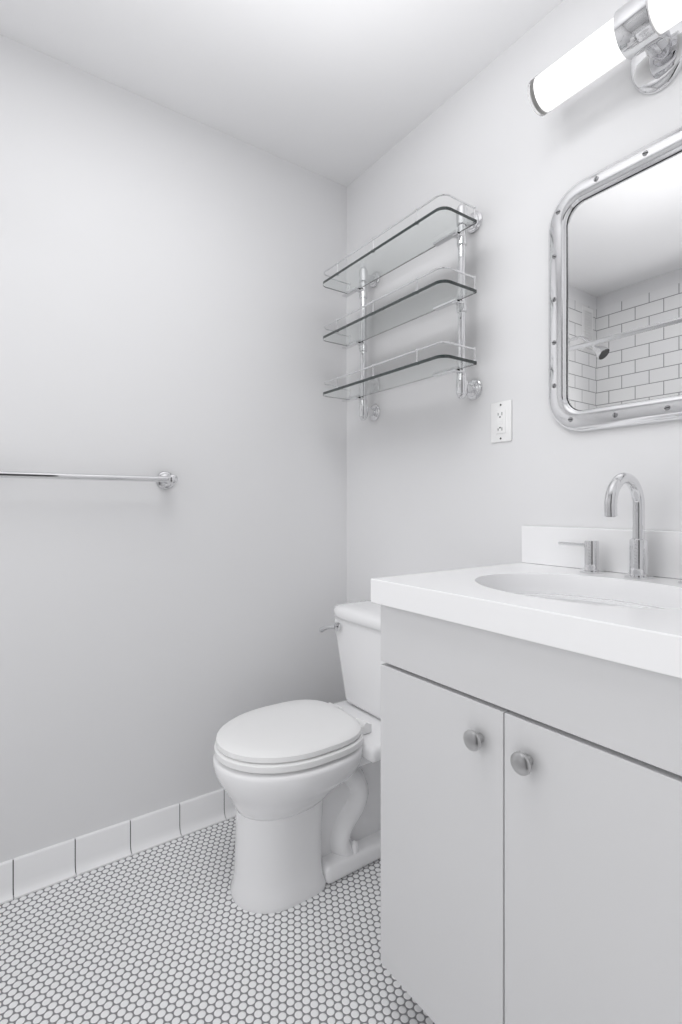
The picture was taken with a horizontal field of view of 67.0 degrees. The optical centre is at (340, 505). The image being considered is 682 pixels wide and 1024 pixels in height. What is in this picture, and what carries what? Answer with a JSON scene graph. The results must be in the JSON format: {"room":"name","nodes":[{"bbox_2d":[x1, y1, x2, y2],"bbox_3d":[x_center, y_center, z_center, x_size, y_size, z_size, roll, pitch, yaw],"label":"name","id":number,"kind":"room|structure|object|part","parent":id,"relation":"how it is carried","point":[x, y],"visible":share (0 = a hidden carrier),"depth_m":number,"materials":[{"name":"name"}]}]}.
{"room":"bathroom","nodes":[
{"label":"bathroom","id":0,"kind":"room"},
{"bbox_2d":[0,34,346,862],"bbox_3d":[-0.509,-0.105,1.744,1.245,2.350,0.080,0,0,-35],"label":"wall","id":1,"kind":"structure","parent":0,"point":[170,302],"depth_m":1.63,"materials":[{"name":"white paint"}]},
{"bbox_2d":[0,471,177,488],"bbox_3d":[-0.740,-0.080,1.476,0.550,0.058,0.089,0,0,-35],"label":"towel rail","id":2,"kind":"object","parent":1,"relation":"attached to","point":[165,480],"visible":1,"depth_m":1.47,"materials":[{"name":"silver metal"}]},
{"bbox_2d":[0,788,235,904],"bbox_3d":[-0.472,1.021,1.692,1.245,0.098,0.046,0,0,-35],"label":"baseboard","id":3,"kind":"structure","parent":1,"relation":"attached to","point":[30,873],"depth_m":1.50,"materials":[{"name":"white tile"}]},
{"bbox_2d":[0,817,434,1023],"bbox_3d":[-0.248,1.100,0.801,2.070,0.060,1.920,0,0,-35],"label":"floor","id":4,"kind":"structure","parent":0,"point":[171,932],"depth_m":1.23,"materials":[{"name":"tile"}]},
{"bbox_2d":[213,600,385,913],"bbox_3d":[-0.050,0.706,1.565,0.687,0.728,0.400,0,0,-35],"label":"toilet","id":5,"kind":"object","parent":4,"relation":"on","point":[300,781],"visible":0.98,"depth_m":1.42,"materials":[{"name":"white ceramic"}]},
{"bbox_3d":[-0.155,0.769,1.485,0.427,0.171,0.366,0,0,-35],"label":"bowl","id":6,"kind":"part","parent":5,"relation":"part of","materials":[{"name":"white ceramic"}]},
{"bbox_3d":[-0.143,0.656,1.494,0.447,0.053,0.352,0,0,-35],"label":"seat","id":7,"kind":"part","parent":5,"relation":"part of","materials":[{"name":"white plastic"}]},
{"bbox_3d":[-0.040,0.421,1.769,0.046,0.040,0.078,0,0,-35],"label":"lever","id":8,"kind":"part","parent":5,"relation":"part of","materials":[{"name":"silver metal"}]},
{"bbox_3d":[0.148,0.513,1.700,0.208,0.342,0.392,0,0,-35],"label":"tank","id":9,"kind":"part","parent":5,"relation":"part of","materials":[{"name":"white ceramic"}]},
{"bbox_2d":[371,472,681,1023],"bbox_3d":[0.462,0.501,0.973,0.546,1.138,0.640,0,0,-35],"label":"bathroom vanity","id":10,"kind":"object","parent":4,"relation":"on","point":[531,788],"visible":1,"depth_m":0.82,"materials":[{"name":"white paint"}]},
{"bbox_3d":[0.251,0.392,0.823,0.029,0.034,0.128,0,0,-35],"label":"knob","id":11,"kind":"part","parent":10,"relation":"part of","materials":[{"name":"silver metal"}]},
{"bbox_2d":[558,472,681,585],"bbox_3d":[0.591,0.043,1.064,0.155,0.222,0.364,0,0,-35],"label":"faucet","id":12,"kind":"object","parent":10,"relation":"on","point":[638,575],"depth_m":1.08,"materials":[{"name":"silver metal"}]},
{"bbox_2d":[0,0,562,186],"bbox_3d":[-0.248,-1.310,0.801,2.070,0.060,1.920,0,0,-35],"label":"ceiling","id":13,"kind":"structure","parent":0,"point":[346,93],"depth_m":1.47,"materials":[{"name":"white paint"}]},
{"bbox_2d":[347,0,681,602],"bbox_3d":[0.564,-0.105,1.376,0.080,2.350,1.920,0,0,-35],"label":"wall","id":14,"kind":"structure","parent":0,"point":[437,480],"depth_m":1.49,"materials":[{"name":"white paint"}]},
{"bbox_2d":[323,194,482,420],"bbox_3d":[0.176,-0.595,1.673,0.208,0.571,0.620,0,0,-35],"label":"glass shelf","id":15,"kind":"object","parent":14,"relation":"attached to","point":[438,226],"visible":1,"depth_m":1.55,"materials":[{"name":"clear glass"}]},
{"bbox_3d":[0.152,-0.792,1.645,0.133,0.009,0.600,0,0,-35],"label":"glass","id":16,"kind":"part","parent":15,"relation":"part of","materials":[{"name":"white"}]},
{"bbox_3d":[0.152,-0.598,1.645,0.133,0.009,0.600,0,0,-35],"label":"glass","id":17,"kind":"part","parent":15,"relation":"part of","materials":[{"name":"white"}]},
{"bbox_3d":[0.152,-0.398,1.645,0.133,0.009,0.600,0,0,-35],"label":"glass","id":18,"kind":"part","parent":15,"relation":"part of","materials":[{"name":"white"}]},
{"bbox_2d":[491,400,511,442],"bbox_3d":[0.452,-0.236,1.456,0.009,0.115,0.070,0,0,-35],"label":"electrical outlet","id":19,"kind":"object","parent":14,"relation":"attached to","point":[501,421],"visible":1,"depth_m":1.45,"materials":[{"name":"white plastic"}]},
{"bbox_2d":[521,525,681,597],"bbox_3d":[0.676,0.104,1.125,0.020,0.098,0.640,0,0,-35],"label":"backsplash","id":20,"kind":"structure","parent":14,"relation":"attached to","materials":[{"name":"white ceramic"}]},
{"bbox_2d":[528,0,681,115],"bbox_3d":[0.638,-0.986,1.079,0.140,0.170,0.479,0,0,-35],"label":"sconce","id":21,"kind":"object","parent":14,"relation":"attached to","point":[644,37],"visible":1,"depth_m":1.10,"materials":[{"name":"white glass"}]},
{"bbox_2d":[548,126,681,431],"bbox_3d":[0.685,-0.487,1.113,0.024,0.615,0.530,0,0,-35],"label":"mirror","id":22,"kind":"object","parent":14,"relation":"attached to","point":[615,295],"visible":1,"depth_m":1.18,"materials":[{"name":"silver metal"}]}
]}

